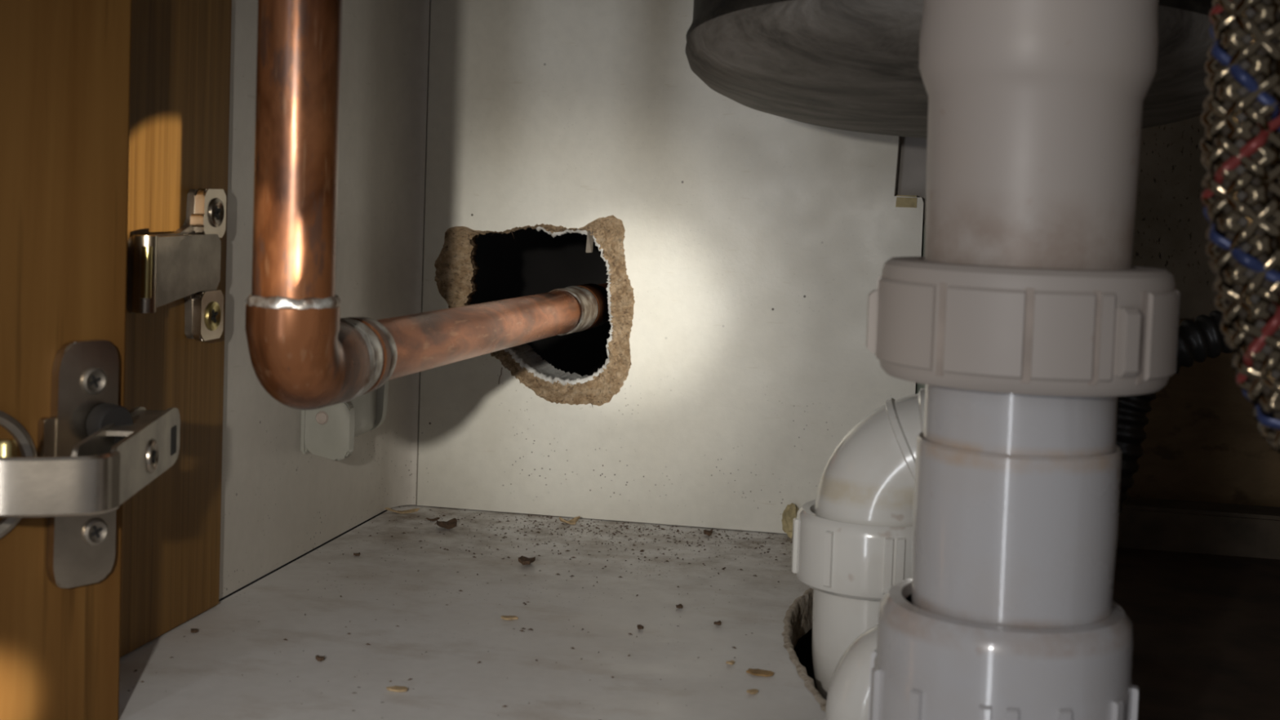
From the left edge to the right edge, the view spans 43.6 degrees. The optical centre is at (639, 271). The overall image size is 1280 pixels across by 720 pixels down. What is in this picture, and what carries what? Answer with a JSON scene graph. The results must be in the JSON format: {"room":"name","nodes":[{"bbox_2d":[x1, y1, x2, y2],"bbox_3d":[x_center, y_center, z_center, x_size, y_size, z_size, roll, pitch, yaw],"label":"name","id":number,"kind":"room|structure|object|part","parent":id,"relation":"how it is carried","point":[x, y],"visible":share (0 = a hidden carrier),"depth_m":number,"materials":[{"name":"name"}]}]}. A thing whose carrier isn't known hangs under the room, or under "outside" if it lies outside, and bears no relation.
{"room":"under-sink cabinet","nodes":[
{"label":"under-sink cabinet","id":0,"kind":"room"},
{"bbox_2d":[218,0,431,599],"bbox_3d":[-0.151,-0.076,0.777,0.029,0.420,0.242,3,3,11],"label":"wall","id":1,"kind":"structure","parent":0,"point":[280,503],"depth_m":0.80,"materials":[{"name":"paint"}]},
{"bbox_2d":[0,0,131,719],"bbox_3d":[-0.263,-0.045,0.401,0.020,0.450,0.300,4,4,38],"label":"door","id":2,"kind":"structure","parent":1,"relation":"in","point":[65,64],"depth_m":0.49,"materials":[{"name":"brown wood"}]},
{"bbox_2d":[0,338,180,588],"bbox_3d":[-0.167,0.061,0.488,0.062,0.077,0.100,4,4,34],"label":"cabinet hinge","id":3,"kind":"object","parent":2,"relation":"attached to","point":[95,453],"visible":1,"depth_m":0.49,"materials":[{"name":"silver metal"}]},
{"bbox_2d":[0,410,37,537],"bbox_3d":[-0.202,0.061,0.478,0.013,0.043,0.043,4,4,38],"label":"cup","id":4,"kind":"object","parent":3,"relation":"on","point":[26,446],"depth_m":0.48,"materials":[{"name":"metal"}]},
{"bbox_2d":[120,0,231,657],"bbox_3d":[-0.192,-0.068,0.592,0.022,0.419,0.134,3,3,11],"label":"trim","id":5,"kind":"structure","parent":1,"relation":"attached to","point":[180,86],"depth_m":0.62,"materials":[{"name":"brown wood"}]},
{"bbox_2d":[126,188,226,341],"bbox_3d":[-0.174,-0.002,0.608,0.012,0.060,0.072,3,3,11],"label":"hinge","id":6,"kind":"object","parent":1,"relation":"attached to","point":[163,268],"visible":1,"depth_m":0.62,"materials":[{"name":"metal"}]},
{"bbox_2d":[300,380,388,460],"bbox_3d":[-0.139,0.061,0.784,0.025,0.050,0.081,3,3,11],"label":"clip","id":7,"kind":"object","parent":1,"relation":"attached to","point":[330,432],"visible":0.61,"depth_m":0.75,"materials":[{"name":"white plastic"}]},
{"bbox_2d":[469,227,611,405],"bbox_3d":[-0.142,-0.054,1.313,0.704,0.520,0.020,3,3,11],"label":"hole","id":8,"kind":"structure","parent":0,"point":[533,262],"depth_m":1.29,"materials":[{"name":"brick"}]},
{"bbox_2d":[417,0,924,533],"bbox_3d":[0.008,-0.076,0.874,0.294,0.420,0.055,3,3,11],"label":"wall","id":9,"kind":"structure","parent":0,"point":[744,249],"depth_m":0.85,"materials":[{"name":"paint"}]},
{"bbox_2d":[244,0,609,409],"bbox_3d":[-0.055,-0.120,0.722,0.029,0.319,0.507,3,3,11],"label":"copper pipe","id":10,"kind":"object","parent":9,"relation":"attached to","point":[304,355],"visible":0.98,"depth_m":0.48,"materials":[{"name":"orange metal"}]},
{"bbox_2d":[895,136,927,389],"bbox_3d":[0.148,-0.070,0.851,0.042,0.420,0.024,3,3,11],"label":"trim","id":11,"kind":"structure","parent":9,"relation":"attached to","point":[912,162],"depth_m":0.84,"materials":[{"name":"white plastic"}]},
{"bbox_2d":[1116,496,1279,559],"bbox_3d":[0.261,0.133,0.837,0.202,0.025,0.030,3,3,11],"label":"trim","id":12,"kind":"structure","parent":9,"relation":"attached to","point":[1246,531],"depth_m":0.82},
{"bbox_2d":[118,504,1279,719],"bbox_3d":[-0.106,0.179,0.862,0.970,0.104,0.870,3,3,11],"label":"floor","id":13,"kind":"structure","parent":0,"point":[216,672],"depth_m":0.65,"materials":[{"name":"laminate"}]},
{"bbox_2d":[191,628,198,633],"bbox_3d":[-0.175,0.141,0.627,0.003,0.001,0.004,3,3,11],"label":"crumb","id":14,"kind":"object","parent":13,"relation":"on","point":[193,630],"visible":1,"depth_m":0.63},
{"bbox_2d":[315,655,324,661],"bbox_3d":[-0.119,0.144,0.595,0.003,0.002,0.003,3,3,11],"label":"crumb","id":15,"kind":"object","parent":13,"relation":"on","point":[318,658],"visible":1,"depth_m":0.59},
{"bbox_2d":[386,685,408,692],"bbox_3d":[-0.086,0.147,0.564,0.008,0.001,0.004,3,3,11],"label":"chip","id":16,"kind":"object","parent":13,"relation":"on","point":[395,688],"visible":1,"depth_m":0.56,"materials":[{"name":"beige wood"}]},
{"bbox_2d":[384,507,419,513],"bbox_3d":[-0.129,0.129,0.866,0.019,0.003,0.005,2,3,3],"label":"wood sliver","id":17,"kind":"object","parent":13,"relation":"on","point":[413,510],"visible":1,"depth_m":0.86,"materials":[{"name":"beige wood"}]},
{"bbox_2d":[426,517,439,521],"bbox_3d":[-0.110,0.131,0.847,0.007,0.002,0.003,2,3,1],"label":"thin shred","id":18,"kind":"object","parent":13,"relation":"on","point":[427,518],"visible":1,"depth_m":0.85,"materials":[{"name":"brown wood"}]},
{"bbox_2d":[436,518,457,528],"bbox_3d":[-0.100,0.131,0.830,0.010,0.005,0.009,3,3,11],"label":"flake","id":19,"kind":"object","parent":13,"relation":"on","point":[451,523],"visible":1,"depth_m":0.83,"materials":[{"name":"brown wood"}]},
{"bbox_2d":[127,505,792,719],"bbox_3d":[-0.056,0.141,0.701,0.222,0.001,0.336,3,3,11],"label":"debris","id":20,"kind":"object","parent":13,"relation":"on","point":[621,526],"depth_m":0.82,"materials":[{"name":"brown"}]},
{"bbox_2d":[501,615,518,620],"bbox_3d":[-0.054,0.143,0.661,0.007,0.002,0.004,2,3,0],"label":"chip","id":21,"kind":"object","parent":13,"relation":"on","point":[504,617],"visible":1,"depth_m":0.66,"materials":[{"name":"beige wood"}]},
{"bbox_2d":[518,555,535,564],"bbox_3d":[-0.053,0.137,0.758,0.007,0.004,0.009,3,3,11],"label":"flake","id":22,"kind":"object","parent":13,"relation":"on","point":[523,560],"visible":1,"depth_m":0.76,"materials":[{"name":"brown wood"}]},
{"bbox_2d":[559,515,580,524],"bbox_3d":[-0.038,0.132,0.853,0.010,0.004,0.008,3,3,11],"label":"chip","id":23,"kind":"object","parent":13,"relation":"on","point":[575,519],"visible":1,"depth_m":0.85,"materials":[{"name":"beige wood"}]},
{"bbox_2d":[637,624,643,629],"bbox_3d":[0.000,0.145,0.654,0.002,0.002,0.003,1,3,-19],"label":"crumb","id":24,"kind":"object","parent":13,"relation":"on","point":[639,626],"visible":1,"depth_m":0.65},
{"bbox_2d":[675,604,683,608],"bbox_3d":[0.017,0.144,0.688,0.003,0.002,0.003,0,4,-32],"label":"crumb","id":25,"kind":"object","parent":13,"relation":"on","point":[679,606],"visible":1,"depth_m":0.69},
{"bbox_2d":[703,529,712,536],"bbox_3d":[0.035,0.136,0.835,0.005,0.003,0.005,3,3,11],"label":"crumb","id":26,"kind":"object","parent":13,"relation":"on","point":[707,532],"visible":1,"depth_m":0.83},
{"bbox_2d":[714,620,721,625],"bbox_3d":[0.032,0.146,0.664,0.003,0.002,0.003,3,3,11],"label":"crumb","id":27,"kind":"object","parent":13,"relation":"on","point":[717,623],"visible":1,"depth_m":0.66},
{"bbox_2d":[725,660,734,664],"bbox_3d":[0.034,0.149,0.609,0.003,0.001,0.003,3,3,11],"label":"chip","id":28,"kind":"object","parent":13,"relation":"on","point":[732,662],"visible":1,"depth_m":0.61,"materials":[{"name":"beige wood"}]},
{"bbox_2d":[746,688,758,694],"bbox_3d":[0.041,0.151,0.575,0.004,0.002,0.003,0,3,-27],"label":"chip","id":29,"kind":"object","parent":13,"relation":"on","point":[754,691],"visible":1,"depth_m":0.57,"materials":[{"name":"beige wood"}]},
{"bbox_2d":[746,668,773,676],"bbox_3d":[0.045,0.150,0.599,0.010,0.001,0.007,3,3,11],"label":"flake","id":30,"kind":"object","parent":13,"relation":"on","point":[757,672],"visible":1,"depth_m":0.60,"materials":[{"name":"brown wood"}]},
{"bbox_2d":[782,502,798,538],"bbox_3d":[0.079,0.130,0.836,0.010,0.018,0.011,3,3,11],"label":"lump","id":31,"kind":"object","parent":13,"relation":"on","point":[790,512],"visible":0.72,"depth_m":0.83,"materials":[{"name":"beige"}]},
{"bbox_2d":[915,220,925,394],"bbox_3d":[0.152,0.057,0.834,0.015,0.169,0.015,3,3,11],"label":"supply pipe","id":32,"kind":"object","parent":13,"relation":"on","point":[919,385],"visible":0.08,"depth_m":0.83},
{"bbox_2d":[684,0,1220,137],"bbox_3d":[0.128,-0.158,0.609,0.213,0.211,0.228,3,3,11],"label":"sink bowl","id":33,"kind":"object","parent":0,"point":[851,65],"visible":0.59,"depth_m":0.55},
{"bbox_2d":[1131,115,1279,319],"bbox_3d":[0.262,-0.068,0.903,0.246,0.420,0.018,3,3,11],"label":"wall","id":34,"kind":"structure","parent":0,"point":[1171,226],"depth_m":0.89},
{"bbox_2d":[1127,318,1279,506],"bbox_3d":[0.275,0.084,0.893,0.204,0.118,0.009,3,3,11],"label":"wall","id":35,"kind":"structure","parent":34,"relation":"attached to","point":[1204,442],"depth_m":0.88,"materials":[{"name":"brown wood"}]},
{"bbox_3d":[0.069,0.258,0.661,0.600,0.020,0.700,3,3,11],"label":"floor","id":36,"kind":"structure","parent":0,"visible":0},
{"bbox_2d":[791,387,925,700],"bbox_3d":[0.102,0.132,0.619,0.087,0.180,0.064,3,3,11],"label":"trap elbow","id":37,"kind":"object","parent":36,"relation":"on","point":[852,543],"visible":0.38,"depth_m":0.60,"materials":[{"name":"white plastic"}]},
{"bbox_2d":[866,0,1179,719],"bbox_3d":[0.109,-0.001,0.447,0.082,0.518,0.084,0,4,-34],"label":"pipe","id":38,"kind":"object","parent":36,"relation":"on","point":[1024,319],"visible":1,"depth_m":0.42,"materials":[{"name":"white plastic"}]},
{"bbox_2d":[825,624,877,719],"bbox_3d":[0.086,0.165,0.527,0.053,0.104,0.030,2,3,-9],"label":"branch bend","id":39,"kind":"object","parent":38,"relation":"attached to","point":[848,694],"visible":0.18,"depth_m":0.51,"materials":[{"name":"white plastic"}]},
{"bbox_3d":[0.071,0.012,0.464,0.003,0.023,0.018,3,3,22],"label":"grip panel","id":40,"kind":"part","parent":38,"relation":"part of","materials":[{"name":"white plastic"}]},
{"bbox_3d":[0.071,0.014,0.435,0.004,0.023,0.029,1,3,-21],"label":"grip panel","id":41,"kind":"part","parent":38,"relation":"part of","materials":[{"name":"white plastic"}]},
{"bbox_3d":[0.089,0.016,0.414,0.020,0.023,0.003,4,3,28],"label":"grip panel","id":42,"kind":"part","parent":38,"relation":"part of","materials":[{"name":"white plastic"}]},
{"bbox_3d":[0.108,0.017,0.409,0.015,0.023,0.002,2,3,-1],"label":"grip panel","id":43,"kind":"part","parent":38,"relation":"part of","materials":[{"name":"white plastic"}]},
{"bbox_3d":[0.119,0.017,0.410,0.004,0.023,0.002,1,3,-17],"label":"grip panel","id":44,"kind":"part","parent":38,"relation":"part of","materials":[{"name":"white plastic"}]},
{"bbox_3d":[0.139,0.017,0.424,0.003,0.023,0.018,4,4,38],"label":"grip panel","id":45,"kind":"part","parent":38,"relation":"part of","materials":[{"name":"white plastic"}]},
{"bbox_3d":[0.147,0.016,0.445,0.003,0.023,0.023,2,3,6],"label":"grip panel","id":46,"kind":"part","parent":38,"relation":"part of","materials":[{"name":"white plastic"}]},
{"bbox_2d":[1200,0,1279,453],"bbox_3d":[0.164,-0.031,0.374,0.064,0.209,0.019,3,3,11],"label":"hose","id":47,"kind":"object","parent":38,"relation":"attached to","point":[1240,144],"visible":1,"depth_m":0.37,"materials":[{"name":"metal"}]},
{"bbox_3d":[0.337,-0.050,0.609,0.018,0.420,0.570,3,3,11],"label":"wall","id":48,"kind":"structure","parent":0,"visible":0},
{"bbox_2d":[1115,310,1232,514],"bbox_3d":[0.242,0.102,0.629,0.165,0.229,0.034,2,3,9],"label":"corrugated hose","id":49,"kind":"object","parent":48,"relation":"attached to","point":[1201,338],"visible":0.24,"depth_m":0.62,"materials":[{"name":"black plastic"}]}
]}

